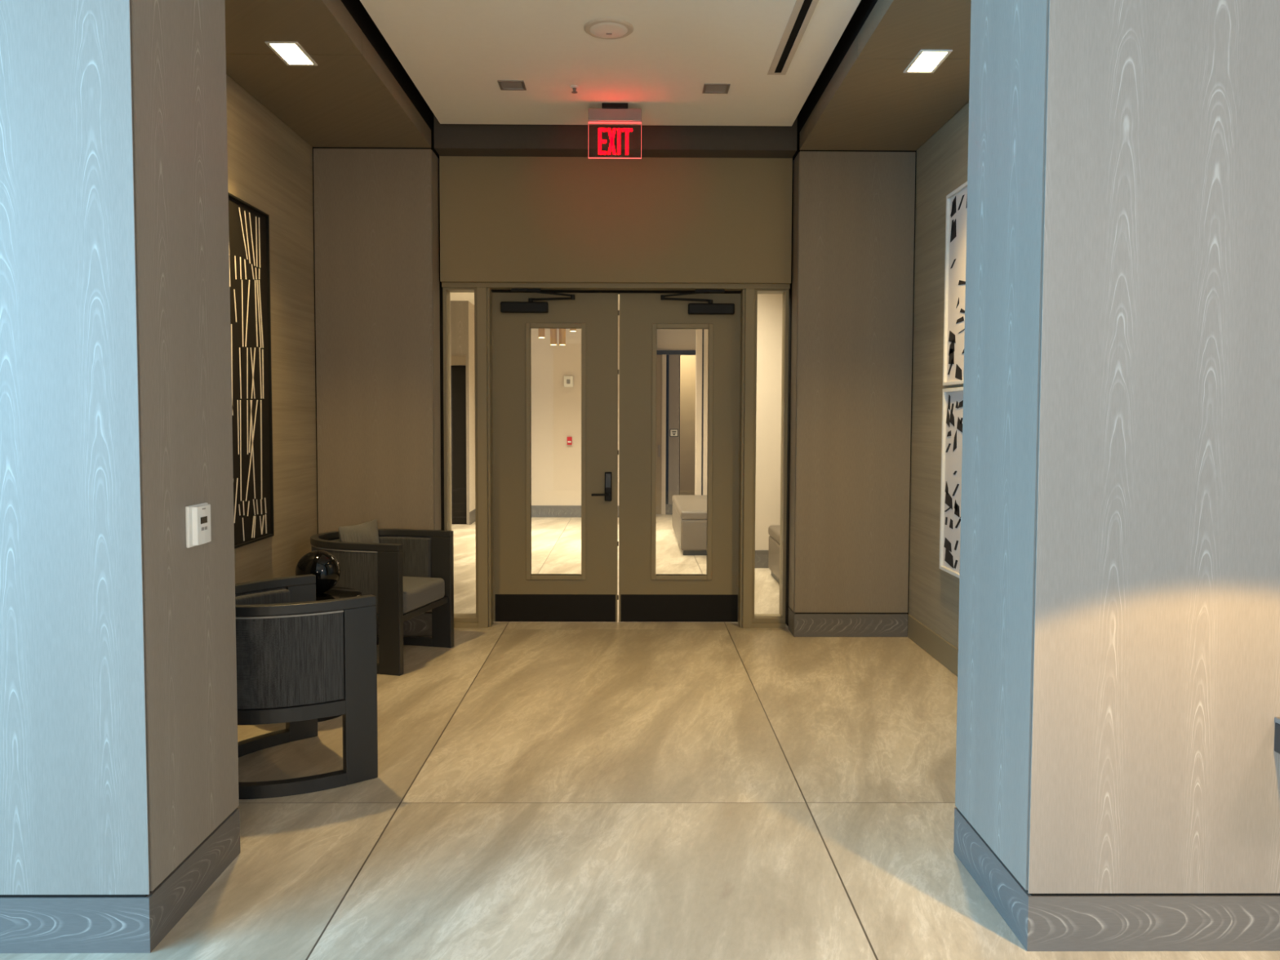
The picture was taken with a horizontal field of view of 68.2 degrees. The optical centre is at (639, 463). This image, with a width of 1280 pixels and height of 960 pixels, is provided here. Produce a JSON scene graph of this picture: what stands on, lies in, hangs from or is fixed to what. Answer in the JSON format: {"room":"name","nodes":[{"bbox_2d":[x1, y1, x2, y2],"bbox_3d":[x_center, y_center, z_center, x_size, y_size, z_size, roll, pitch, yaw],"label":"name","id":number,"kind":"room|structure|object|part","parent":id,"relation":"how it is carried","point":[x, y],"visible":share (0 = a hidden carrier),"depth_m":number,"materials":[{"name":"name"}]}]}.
{"room":"building lobby","nodes":[
{"label":"building lobby","id":0,"kind":"room"},
{"bbox_2d":[0,0,239,897],"bbox_3d":[-3.741,-0.560,3.028,4.570,4.000,0.650,0,3,-1],"label":"wall","id":1,"kind":"structure","parent":0,"point":[119,753],"depth_m":2.78,"materials":[{"name":"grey wood"}]},
{"bbox_3d":[-3.738,-0.633,2.701,4.570,3.822,0.004,0,3,-1],"label":"panel","id":2,"kind":"part","parent":1,"relation":"part of","materials":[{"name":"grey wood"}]},
{"bbox_2d":[0,808,239,953],"bbox_3d":[-3.748,1.354,3.120,4.570,0.168,0.651,0,3,-1],"label":"baseboard","id":3,"kind":"structure","parent":1,"relation":"attached to","point":[28,925],"depth_m":2.82,"materials":[{"name":"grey wood"}]},
{"bbox_3d":[-1.462,-0.642,3.051,0.012,3.822,0.624,0,3,-1],"label":"panel","id":4,"kind":"part","parent":1,"relation":"part of","materials":[{"name":"brown wood"}]},
{"bbox_2d":[185,502,211,547],"bbox_3d":[-1.445,0.202,3.104,0.028,0.134,0.142,0,3,-1],"label":"thermostat","id":5,"kind":"object","parent":1,"relation":"attached to","point":[197,517],"visible":1,"depth_m":3.07,"materials":[{"name":"white plastic"}]},
{"bbox_2d":[226,74,317,583],"bbox_3d":[-2.374,-0.663,5.133,0.100,4.012,3.540,0,3,-1],"label":"wall","id":6,"kind":"structure","parent":0,"point":[270,165],"depth_m":6.22,"materials":[{"name":"brown wood"}]},
{"bbox_2d":[228,192,274,548],"bbox_3d":[-2.303,-0.506,5.227,0.045,1.986,1.292,0,3,-1],"label":"wall art","id":7,"kind":"object","parent":6,"relation":"attached to","point":[248,225],"visible":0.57,"depth_m":5.59,"materials":[{"name":"black metal"}]},
{"bbox_2d":[224,0,431,147],"bbox_3d":[-1.919,-2.388,5.009,0.899,0.448,3.452,0,3,-1],"label":"ceiling","id":8,"kind":"structure","parent":0,"point":[358,94],"depth_m":5.37,"materials":[{"name":"brown wood"}]},
{"bbox_2d":[264,41,317,66],"bbox_3d":[-1.836,-2.160,4.990,0.166,0.007,0.316,0,3,-1],"label":"recessed light","id":9,"kind":"object","parent":8,"relation":"in","point":[291,53],"visible":1,"depth_m":4.99,"materials":[{"name":"white plastic"}]},
{"bbox_3d":[-1.893,-2.129,4.148,0.820,0.015,1.706,0,3,-1],"label":"soffit panel","id":10,"kind":"part","parent":8,"relation":"part of","materials":[{"name":"brown wood"}]},
{"bbox_3d":[-1.908,-2.212,5.867,0.820,0.015,1.724,0,3,-1],"label":"soffit panel","id":11,"kind":"part","parent":8,"relation":"part of","materials":[{"name":"brown wood"}]},
{"bbox_2d":[312,110,444,613],"bbox_3d":[-1.943,-0.757,7.109,0.899,4.012,0.610,0,3,-1],"label":"wall","id":12,"kind":"structure","parent":0,"point":[379,304],"depth_m":6.80,"materials":[{"name":"brown wood"}]},
{"bbox_2d":[376,613,431,636],"bbox_3d":[-1.917,1.171,7.017,0.837,0.168,0.262,0,3,-1],"label":"baseboard","id":13,"kind":"structure","parent":12,"relation":"attached to","point":[420,625],"depth_m":6.89,"materials":[{"name":"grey wood"}]},
{"bbox_3d":[-1.498,-0.583,6.952,0.012,3.326,0.230,0,3,-1],"label":"return panel","id":14,"kind":"part","parent":12,"relation":"part of","materials":[{"name":"brown wood"}]},
{"bbox_2d":[449,292,451,460],"bbox_3d":[-1.925,-0.459,8.300,0.200,3.300,1.740,0,3,-1],"label":"wall","id":15,"kind":"structure","parent":0,"point":[450,292],"depth_m":9.18,"materials":[{"name":"beige paper"}]},
{"bbox_2d":[450,301,475,524],"bbox_3d":[-3.932,-0.770,14.585,2.800,3.300,1.320,0,3,-1],"label":"wall","id":16,"kind":"structure","parent":0,"point":[462,313],"depth_m":13.96,"materials":[{"name":"beige paper"}]},
{"bbox_2d":[450,365,466,524],"bbox_3d":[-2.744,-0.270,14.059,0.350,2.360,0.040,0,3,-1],"label":"door","id":17,"kind":"structure","parent":16,"relation":"in","point":[458,373],"depth_m":14.04,"materials":[{"name":"brown metal"}]},
{"bbox_2d":[469,509,475,524],"bbox_3d":[-2.530,0.793,14.583,0.012,0.187,1.100,0,3,-1],"label":"baseboard","id":18,"kind":"structure","parent":16,"relation":"attached to","point":[472,514],"depth_m":14.21,"materials":[{"name":"grey wood"}]},
{"bbox_2d":[450,292,619,310],"bbox_3d":[-1.405,-2.323,12.200,7.800,0.050,9.780,0,3,-1],"label":"ceiling","id":19,"kind":"structure","parent":0,"point":[455,296],"depth_m":13.49,"materials":[{"name":"paint"}]},
{"bbox_2d":[537,328,545,337],"bbox_3d":[-1.136,-1.843,10.914,0.090,0.783,0.090,0,3,-1],"label":"pendant lamp","id":20,"kind":"object","parent":19,"relation":"hanging from","point":[541,331],"visible":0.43,"depth_m":10.90,"materials":[{"name":"gold metal"}]},
{"bbox_2d":[550,328,556,345],"bbox_3d":[-0.999,-1.801,10.917,0.090,0.865,0.090,0,3,-1],"label":"pendant lamp","id":21,"kind":"object","parent":19,"relation":"hanging from","point":[553,331],"visible":0.48,"depth_m":10.90,"materials":[{"name":"gold metal"}]},
{"bbox_2d":[559,328,565,345],"bbox_3d":[-0.896,-1.801,10.918,0.090,0.865,0.090,0,3,-1],"label":"pendant lamp","id":22,"kind":"object","parent":19,"relation":"hanging from","point":[562,331],"visible":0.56,"depth_m":10.90,"materials":[{"name":"gold metal"}]},
{"bbox_2d":[530,310,619,506],"bbox_3d":[-1.157,-0.786,15.120,2.760,3.300,0.100,0,3,-1],"label":"wall","id":23,"kind":"structure","parent":0,"point":[556,408],"depth_m":15.07,"materials":[{"name":"beige paper"}]},
{"bbox_2d":[564,375,573,386],"bbox_3d":[-1.136,-1.298,15.018,0.147,0.177,0.055,0,3,-1],"label":"fire alarm","id":24,"kind":"object","parent":23,"relation":"attached to","point":[568,380],"visible":1,"depth_m":15.01,"materials":[{"name":"white plastic"}]},
{"bbox_2d":[567,436,572,444],"bbox_3d":[-1.123,-0.357,15.063,0.077,0.127,0.055,0,3,-1],"label":"station","id":25,"kind":"object","parent":23,"relation":"attached to","point":[569,438],"visible":1,"depth_m":15.05,"materials":[{"name":"red plastic"}]},
{"bbox_2d":[531,505,618,517],"bbox_3d":[-1.155,0.771,15.138,2.748,0.187,0.015,0,3,-1],"label":"baseboard","id":26,"kind":"structure","parent":23,"relation":"attached to","point":[537,511],"depth_m":15.13,"materials":[{"name":"grey wood"}]},
{"bbox_2d":[360,0,861,126],"bbox_3d":[-0.150,-2.307,4.915,2.462,0.040,3.425,0,3,-1],"label":"ceiling","id":27,"kind":"structure","parent":0,"point":[455,53],"depth_m":5.38,"materials":[{"name":"paint"}]},
{"bbox_2d":[497,80,526,90],"bbox_3d":[-0.789,-2.331,5.832,0.160,0.006,0.160,0,3,-1],"label":"recessed light","id":28,"kind":"object","parent":27,"relation":"in","point":[506,85],"visible":1,"depth_m":5.83,"materials":[{"name":"metal"}]},
{"bbox_2d":[570,84,578,93],"bbox_3d":[-0.406,-2.315,5.858,0.052,0.037,0.052,0,3,-1],"label":"sprinkler head","id":29,"kind":"object","parent":27,"relation":"attached to","point":[574,87],"visible":1,"depth_m":5.85},
{"bbox_2d":[584,17,633,39],"bbox_3d":[-0.164,-2.281,4.979,0.260,0.018,0.260,0,3,-1],"label":"ceiling speaker","id":30,"kind":"object","parent":27,"relation":"attached to","point":[602,28],"visible":1,"depth_m":4.95,"materials":[{"name":"paint"}]},
{"bbox_2d":[590,22,627,37],"bbox_3d":[-0.164,-2.277,4.979,0.199,0.005,0.199,-1,3,-23],"label":"grille","id":31,"kind":"object","parent":30,"relation":"attached to","point":[597,29],"depth_m":4.96,"materials":[{"name":"grey plastic"}]},
{"bbox_2d":[588,102,641,159],"bbox_3d":[-0.165,-2.175,6.201,0.349,0.349,0.070,0,3,-1],"label":"exit sign","id":32,"kind":"object","parent":27,"relation":"hanging from","point":[610,113],"visible":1,"depth_m":6.17,"materials":[{"name":"red metal"}]},
{"bbox_2d":[702,83,730,93],"bbox_3d":[0.473,-2.329,5.879,0.160,0.006,0.160,0,3,-1],"label":"recessed light","id":33,"kind":"object","parent":27,"relation":"in","point":[712,88],"visible":1,"depth_m":5.88,"materials":[{"name":"metal"}]},
{"bbox_2d":[767,0,818,75],"bbox_3d":[0.822,-2.267,4.621,0.109,0.004,2.035,0,3,-1],"label":"ceiling vent","id":34,"kind":"object","parent":27,"relation":"in","point":[802,11],"visible":1,"depth_m":5.06,"materials":[{"name":"paint"}]},
{"bbox_2d":[439,155,792,284],"bbox_3d":[-0.178,-1.809,7.130,2.597,0.922,0.300,0,3,-1],"label":"wall","id":35,"kind":"structure","parent":0,"point":[522,220],"depth_m":6.98,"materials":[{"name":"beige paint"}]},
{"bbox_2d":[442,287,478,627],"bbox_3d":[-1.353,-0.037,7.217,0.258,2.566,0.195,0,3,-1],"label":"window","id":36,"kind":"structure","parent":35,"relation":"in","point":[460,620],"depth_m":7.17,"materials":[{"name":"beige paint"}]},
{"bbox_3d":[-1.471,-0.073,7.227,0.022,2.496,0.170,0,3,-1],"label":"frame","id":37,"kind":"part","parent":36,"relation":"part of","materials":[{"name":"beige paint"}]},
{"bbox_3d":[-1.349,-1.312,7.168,0.214,0.014,0.170,0,3,-1],"label":"head frame","id":38,"kind":"part","parent":36,"relation":"part of","materials":[{"name":"beige paint"}]},
{"bbox_3d":[-1.235,-0.072,7.229,0.022,2.496,0.170,0,3,-1],"label":"frame","id":39,"kind":"part","parent":36,"relation":"part of","materials":[{"name":"beige paint"}]},
{"bbox_2d":[492,288,618,622],"bbox_3d":[-0.657,-0.041,7.258,0.986,2.556,0.175,0,3,-1],"label":"door","id":40,"kind":"structure","parent":35,"relation":"in","point":[519,595],"depth_m":7.29,"materials":[{"name":"beige paint"}]},
{"bbox_3d":[-0.732,-1.270,7.162,0.480,0.092,0.103,0,3,-1],"label":"closer arm","id":41,"kind":"part","parent":40,"relation":"part of","materials":[{"name":"black metal"}]},
{"bbox_3d":[-0.657,1.125,7.346,0.934,0.214,0.003,0,3,-1],"label":"kick plate","id":42,"kind":"part","parent":40,"relation":"part of","materials":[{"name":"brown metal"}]},
{"bbox_3d":[-0.648,-0.086,7.311,0.464,1.977,0.065,0,3,-1],"label":"glazing frame","id":43,"kind":"part","parent":40,"relation":"part of","materials":[{"name":"beige paint"}]},
{"bbox_3d":[-0.302,0.240,7.259,0.140,0.026,0.045,0,3,-1],"label":"lever","id":44,"kind":"part","parent":40,"relation":"part of","materials":[{"name":"black metal"}]},
{"bbox_2d":[433,114,797,158],"bbox_3d":[-0.174,-2.478,6.992,2.589,0.448,0.510,0,3,-1],"label":"trim","id":45,"kind":"structure","parent":35,"relation":"attached to","point":[450,140],"depth_m":6.75,"materials":[{"name":"brown metal"}]},
{"bbox_2d":[441,282,790,628],"bbox_3d":[-0.184,-0.054,7.255,2.601,2.604,0.260,0,3,-1],"label":"door frame","id":46,"kind":"structure","parent":35,"relation":"attached to","point":[484,290],"depth_m":7.13,"materials":[{"name":"beige paint"}]},
{"bbox_2d":[618,288,741,622],"bbox_3d":[0.311,-0.039,7.267,0.944,2.556,0.175,0,3,-1],"label":"door","id":47,"kind":"structure","parent":35,"relation":"in","point":[645,595],"depth_m":7.30,"materials":[{"name":"beige paint"}]},
{"bbox_3d":[0.306,1.127,7.355,0.910,0.214,0.003,0,3,-1],"label":"kick plate","id":48,"kind":"part","parent":47,"relation":"part of","materials":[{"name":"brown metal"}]},
{"bbox_3d":[0.325,-0.084,7.320,0.471,1.977,0.065,0,3,-1],"label":"glazing frame","id":49,"kind":"part","parent":47,"relation":"part of","materials":[{"name":"beige paint"}]},
{"bbox_3d":[0.397,-1.264,7.173,0.480,0.098,0.103,0,3,-1],"label":"closer arm","id":50,"kind":"part","parent":47,"relation":"part of","materials":[{"name":"black metal"}]},
{"bbox_2d":[751,288,788,628],"bbox_3d":[0.985,-0.030,7.239,0.259,2.566,0.195,0,3,-1],"label":"window","id":51,"kind":"structure","parent":35,"relation":"in","point":[758,620],"depth_m":7.20,"materials":[{"name":"beige paint"}]},
{"bbox_3d":[0.867,-0.066,7.248,0.022,2.496,0.170,0,3,-1],"label":"frame","id":52,"kind":"part","parent":51,"relation":"part of","materials":[{"name":"beige paint"}]},
{"bbox_3d":[0.989,-1.305,7.189,0.215,0.014,0.170,0,3,-1],"label":"head frame","id":53,"kind":"part","parent":51,"relation":"part of","materials":[{"name":"beige paint"}]},
{"bbox_3d":[1.104,-0.065,7.251,0.022,2.496,0.170,0,3,-1],"label":"frame","id":54,"kind":"part","parent":51,"relation":"part of","materials":[{"name":"beige paint"}]},
{"bbox_2d":[0,514,1279,959],"bbox_3d":[-0.556,1.375,5.668,11.000,0.100,23.200,0,3,-1],"label":"floor","id":55,"kind":"structure","parent":0,"point":[617,790],"depth_m":3.86,"materials":[{"name":"ceramic"}]},
{"bbox_2d":[235,573,377,799],"bbox_3d":[-1.662,0.984,4.249,0.680,0.812,0.755,-2,4,-40],"label":"barrel chair","id":56,"kind":"object","parent":55,"relation":"on","point":[302,660],"visible":0.61,"depth_m":4.04,"materials":[{"name":"grey paint"}]},
{"bbox_3d":[-1.715,0.820,4.197,0.529,0.387,0.740,-2,4,-40],"label":"panel","id":57,"kind":"part","parent":56,"relation":"part of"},
{"bbox_3d":[-1.717,1.047,4.207,0.539,0.060,0.753,-2,4,-40],"label":"rail","id":58,"kind":"part","parent":56,"relation":"part of","materials":[{"name":"grey paint"}]},
{"bbox_3d":[-1.718,1.364,4.222,0.539,0.055,0.753,-2,4,-40],"label":"rail","id":59,"kind":"part","parent":56,"relation":"part of","materials":[{"name":"grey paint"}]},
{"bbox_3d":[-1.682,0.984,4.691,0.145,0.770,0.051,-2,4,-40],"label":"post","id":60,"kind":"part","parent":56,"relation":"part of","materials":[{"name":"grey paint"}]},
{"bbox_3d":[-1.661,0.599,4.231,0.680,0.042,0.755,-2,4,-40],"label":"rail","id":61,"kind":"part","parent":56,"relation":"part of","materials":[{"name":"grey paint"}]},
{"bbox_3d":[-1.231,1.011,4.151,0.145,0.770,0.051,-2,4,-40],"label":"post","id":62,"kind":"part","parent":56,"relation":"part of","materials":[{"name":"grey paint"}]},
{"bbox_2d":[315,586,361,721],"bbox_3d":[-1.770,1.028,5.100,0.524,0.640,0.524,0,3,-1],"label":"side table","id":63,"kind":"object","parent":55,"relation":"on","point":[335,593],"visible":0.07,"depth_m":5.10,"materials":[{"name":"black metal"}]},
{"bbox_2d":[295,550,340,593],"bbox_3d":[-1.749,0.590,5.139,0.234,0.234,0.234,0,3,-1],"label":"ball","id":64,"kind":"object","parent":63,"relation":"on","point":[322,564],"visible":0.83,"depth_m":5.06,"materials":[{"name":"black glass"}]},
{"bbox_2d":[310,528,453,675],"bbox_3d":[-1.776,0.884,6.296,0.800,0.812,0.780,1,3,14],"label":"barrel chair","id":65,"kind":"object","parent":55,"relation":"on","point":[410,573],"visible":0.56,"depth_m":6.02,"materials":[{"name":"grey paint"}]},
{"bbox_2d":[337,519,379,543],"bbox_3d":[-1.850,0.591,6.292,0.147,0.390,0.463,1,3,12],"label":"cushion","id":66,"kind":"object","parent":65,"relation":"on","point":[366,532],"visible":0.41,"depth_m":6.22,"materials":[{"name":"grey fabric"}]},
{"bbox_3d":[-1.844,0.717,6.305,0.646,0.387,0.768,1,3,14],"label":"panel","id":67,"kind":"part","parent":65,"relation":"part of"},
{"bbox_3d":[-1.847,0.944,6.316,0.655,0.060,0.780,1,3,14],"label":"rail","id":68,"kind":"part","parent":65,"relation":"part of","materials":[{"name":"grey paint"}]},
{"bbox_3d":[-1.775,0.500,6.278,0.800,0.042,0.780,1,3,14],"label":"rail","id":69,"kind":"part","parent":65,"relation":"part of","materials":[{"name":"grey paint"}]},
{"bbox_3d":[-1.546,0.927,5.865,0.145,0.770,0.050,1,3,14],"label":"post","id":70,"kind":"part","parent":65,"relation":"part of","materials":[{"name":"grey paint"}]},
{"bbox_3d":[-1.848,1.261,6.332,0.655,0.055,0.780,1,3,14],"label":"rail","id":71,"kind":"part","parent":65,"relation":"part of","materials":[{"name":"grey paint"}]},
{"bbox_3d":[-1.734,0.862,6.285,0.690,0.141,0.584,1,3,14],"label":"seat","id":72,"kind":"part","parent":65,"relation":"part of","materials":[{"name":"grey fabric"}]},
{"bbox_3d":[-1.761,0.953,6.296,0.728,0.040,0.676,1,3,14],"label":"seat rail","id":73,"kind":"part","parent":65,"relation":"part of","materials":[{"name":"grey paint"}]},
{"bbox_3d":[-1.371,0.893,6.573,0.145,0.770,0.050,1,3,14],"label":"post","id":74,"kind":"part","parent":65,"relation":"part of","materials":[{"name":"grey paint"}]},
{"bbox_2d":[671,494,706,555],"bbox_3d":[0.759,0.758,12.108,0.602,0.520,2.308,0,3,-1],"label":"bench","id":75,"kind":"object","parent":55,"relation":"on","point":[689,511],"visible":0.58,"depth_m":10.97,"materials":[{"name":"grey paint"}]},
{"bbox_3d":[0.760,0.553,12.098,0.602,0.110,2.308,0,3,-1],"label":"seat","id":76,"kind":"part","parent":75,"relation":"part of","materials":[{"name":"beige leather"}]},
{"bbox_2d":[768,524,780,583],"bbox_3d":[1.866,0.923,8.872,1.108,0.510,1.608,0,3,-1],"label":"bench","id":77,"kind":"object","parent":55,"relation":"on","point":[774,531],"visible":0.18,"depth_m":9.29,"materials":[{"name":"grey paint"}]},
{"bbox_3d":[1.867,0.723,8.863,1.108,0.110,1.608,0,3,-1],"label":"seat","id":78,"kind":"part","parent":77,"relation":"part of","materials":[{"name":"beige leather"}]},
{"bbox_2d":[665,354,679,504],"bbox_3d":[0.542,-0.470,15.631,0.232,2.630,0.140,0,3,-1],"label":"wall","id":79,"kind":"structure","parent":0,"point":[673,361],"depth_m":15.57,"materials":[{"name":"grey wood"}]},
{"bbox_2d":[661,354,666,514],"bbox_3d":[0.392,-0.469,15.605,0.068,2.630,0.110,0,3,-1],"label":"trim","id":80,"kind":"structure","parent":79,"relation":"attached to","point":[664,356],"depth_m":15.55,"materials":[{"name":"beige metal"}]},
{"bbox_2d":[665,504,672,514],"bbox_3d":[0.538,0.762,15.611,0.232,0.170,0.020,0,3,-1],"label":"baseboard","id":81,"kind":"structure","parent":79,"relation":"attached to","point":[668,508],"depth_m":15.60,"materials":[{"name":"grey wood"}]},
{"bbox_2d":[670,429,678,436],"bbox_3d":[0.560,-0.499,15.552,0.138,0.125,0.015,0,3,-1],"label":"wall sign","id":82,"kind":"object","parent":79,"relation":"attached to","point":[673,433],"visible":1,"depth_m":15.55,"materials":[{"name":"grey paint"}]},
{"bbox_2d":[656,328,695,350],"bbox_3d":[1.113,-2.152,15.575,1.900,0.600,0.100,0,3,-1],"label":"wall","id":83,"kind":"structure","parent":0,"point":[667,339],"depth_m":15.52,"materials":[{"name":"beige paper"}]},
{"bbox_2d":[656,350,695,355],"bbox_3d":[1.112,-1.817,15.576,1.900,0.070,0.130,0,3,-1],"label":"trim","id":84,"kind":"structure","parent":83,"relation":"attached to","point":[658,352],"depth_m":15.51,"materials":[{"name":"grey paint"}]},
{"bbox_2d":[679,355,695,491],"bbox_3d":[1.299,-0.857,16.741,2.300,3.300,0.100,0,3,-1],"label":"wall","id":85,"kind":"structure","parent":0,"point":[687,362],"depth_m":16.69,"materials":[{"name":"beige paint"}]},
{"bbox_2d":[679,491,694,494],"bbox_3d":[1.294,0.645,16.753,2.300,0.300,0.020,0,3,-1],"label":"baseboard","id":86,"kind":"structure","parent":85,"relation":"attached to","point":[680,492],"depth_m":16.73,"materials":[{"name":"beige paint"}]},
{"bbox_2d":[694,328,708,494],"bbox_3d":[0.973,-0.775,15.040,0.382,3.300,3.300,0,3,-1],"label":"wall","id":87,"kind":"structure","parent":0,"point":[701,335],"depth_m":13.40,"materials":[{"name":"beige paper"}]},
{"bbox_2d":[755,293,782,550],"bbox_3d":[1.806,-0.549,10.432,1.400,3.300,5.940,0,3,-1],"label":"wall","id":88,"kind":"structure","parent":0,"point":[769,327],"depth_m":10.02,"materials":[{"name":"beige paper"}]},
{"bbox_2d":[755,550,768,568],"bbox_3d":[1.779,1.024,10.088,1.350,0.190,0.020,0,3,-1],"label":"baseboard","id":89,"kind":"structure","parent":88,"relation":"attached to","point":[761,556],"depth_m":10.07,"materials":[{"name":"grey wood"}]},
{"bbox_2d":[785,111,916,626],"bbox_3d":[1.578,-0.747,7.142,0.893,4.012,0.610,0,3,-1],"label":"wall","id":90,"kind":"structure","parent":0,"point":[851,291],"depth_m":6.85,"materials":[{"name":"brown wood"}]},
{"bbox_3d":[1.139,-0.575,6.976,0.012,3.326,0.230,0,3,-1],"label":"return panel","id":91,"kind":"part","parent":90,"relation":"part of","materials":[{"name":"brown wood"}]},
{"bbox_2d":[788,607,907,636],"bbox_3d":[1.542,1.182,7.049,0.831,0.168,0.262,0,3,-1],"label":"baseboard","id":92,"kind":"structure","parent":90,"relation":"attached to","point":[799,624],"depth_m":6.92,"materials":[{"name":"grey wood"}]},
{"bbox_2d":[799,0,971,151],"bbox_3d":[1.602,-2.377,5.042,0.893,0.448,3.452,0,3,-1],"label":"ceiling","id":93,"kind":"structure","parent":0,"point":[863,98],"depth_m":5.45,"materials":[{"name":"brown wood"}]},
{"bbox_3d":[1.575,-2.202,5.899,0.814,0.015,1.724,0,3,-1],"label":"soffit panel","id":94,"kind":"part","parent":93,"relation":"part of","materials":[{"name":"brown wood"}]},
{"bbox_3d":[1.591,-2.119,4.180,0.814,0.015,1.706,0,3,-1],"label":"soffit panel","id":95,"kind":"part","parent":93,"relation":"part of","materials":[{"name":"brown wood"}]},
{"bbox_2d":[903,49,952,73],"bbox_3d":[1.539,-2.152,5.068,0.166,0.007,0.316,0,3,-1],"label":"recessed light","id":96,"kind":"object","parent":93,"relation":"in","point":[928,61],"visible":1,"depth_m":5.06,"materials":[{"name":"white plastic"}]},
{"bbox_2d":[908,101,968,648],"bbox_3d":[2.042,-0.650,5.173,0.100,4.012,3.540,0,3,-1],"label":"wall","id":97,"kind":"structure","parent":0,"point":[942,160],"depth_m":6.43,"materials":[{"name":"brown wood"}]},
{"bbox_2d":[907,614,958,676],"bbox_3d":[1.980,1.272,5.209,0.012,0.168,3.426,0,3,-1],"label":"baseboard","id":98,"kind":"structure","parent":97,"relation":"attached to","point":[939,648],"depth_m":6.33,"materials":[{"name":"beige paint"}]},
{"bbox_2d":[939,386,963,578],"bbox_3d":[1.967,0.132,5.498,0.040,1.162,1.215,0,3,-1],"label":"framed print","id":99,"kind":"object","parent":97,"relation":"attached to","point":[953,397],"visible":0.36,"depth_m":5.95,"materials":[{"name":"white paper"}]},
{"bbox_2d":[942,181,967,386],"bbox_3d":[1.971,-1.070,5.440,0.040,1.205,1.215,0,3,-1],"label":"framed print","id":100,"kind":"object","parent":97,"relation":"attached to","point":[957,200],"visible":0.32,"depth_m":5.90,"materials":[{"name":"white paper"}]},
{"bbox_2d":[955,0,1279,896],"bbox_3d":[3.071,-0.540,3.090,3.805,4.000,0.650,0,3,-1],"label":"wall","id":101,"kind":"structure","parent":0,"point":[1118,704],"depth_m":2.79,"materials":[{"name":"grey wood"}]},
{"bbox_3d":[1.175,-0.635,3.076,0.012,3.822,0.624,0,3,-1],"label":"panel","id":102,"kind":"part","parent":101,"relation":"part of","materials":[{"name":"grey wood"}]},
{"bbox_2d":[953,807,1279,951],"bbox_3d":[3.064,1.374,3.183,3.805,0.168,0.651,0,3,-1],"label":"baseboard","id":103,"kind":"structure","parent":101,"relation":"attached to","point":[1153,922],"depth_m":2.84,"materials":[{"name":"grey wood"}]},
{"bbox_2d":[1274,716,1279,753],"bbox_3d":[2.682,0.820,2.617,1.583,0.104,0.420,0,3,-1],"label":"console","id":104,"kind":"object","parent":101,"relation":"attached to","point":[1277,719],"visible":1,"depth_m":2.81,"materials":[{"name":"grey wood"}]},
{"bbox_3d":[0.186,-0.824,15.981,0.060,3.300,1.600,0,3,-1],"label":"wall","id":105,"kind":"structure","parent":0,"visible":0},
{"bbox_2d":[656,355,662,514],"bbox_3d":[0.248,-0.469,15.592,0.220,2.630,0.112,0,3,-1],"label":"door","id":106,"kind":"structure","parent":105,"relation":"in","point":[659,357],"depth_m":15.59,"materials":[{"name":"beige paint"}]},
{"bbox_3d":[0.312,-0.203,15.581,0.024,0.200,0.062,0,3,-1],"label":"handle","id":107,"kind":"part","parent":106,"relation":"part of","materials":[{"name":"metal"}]}
]}

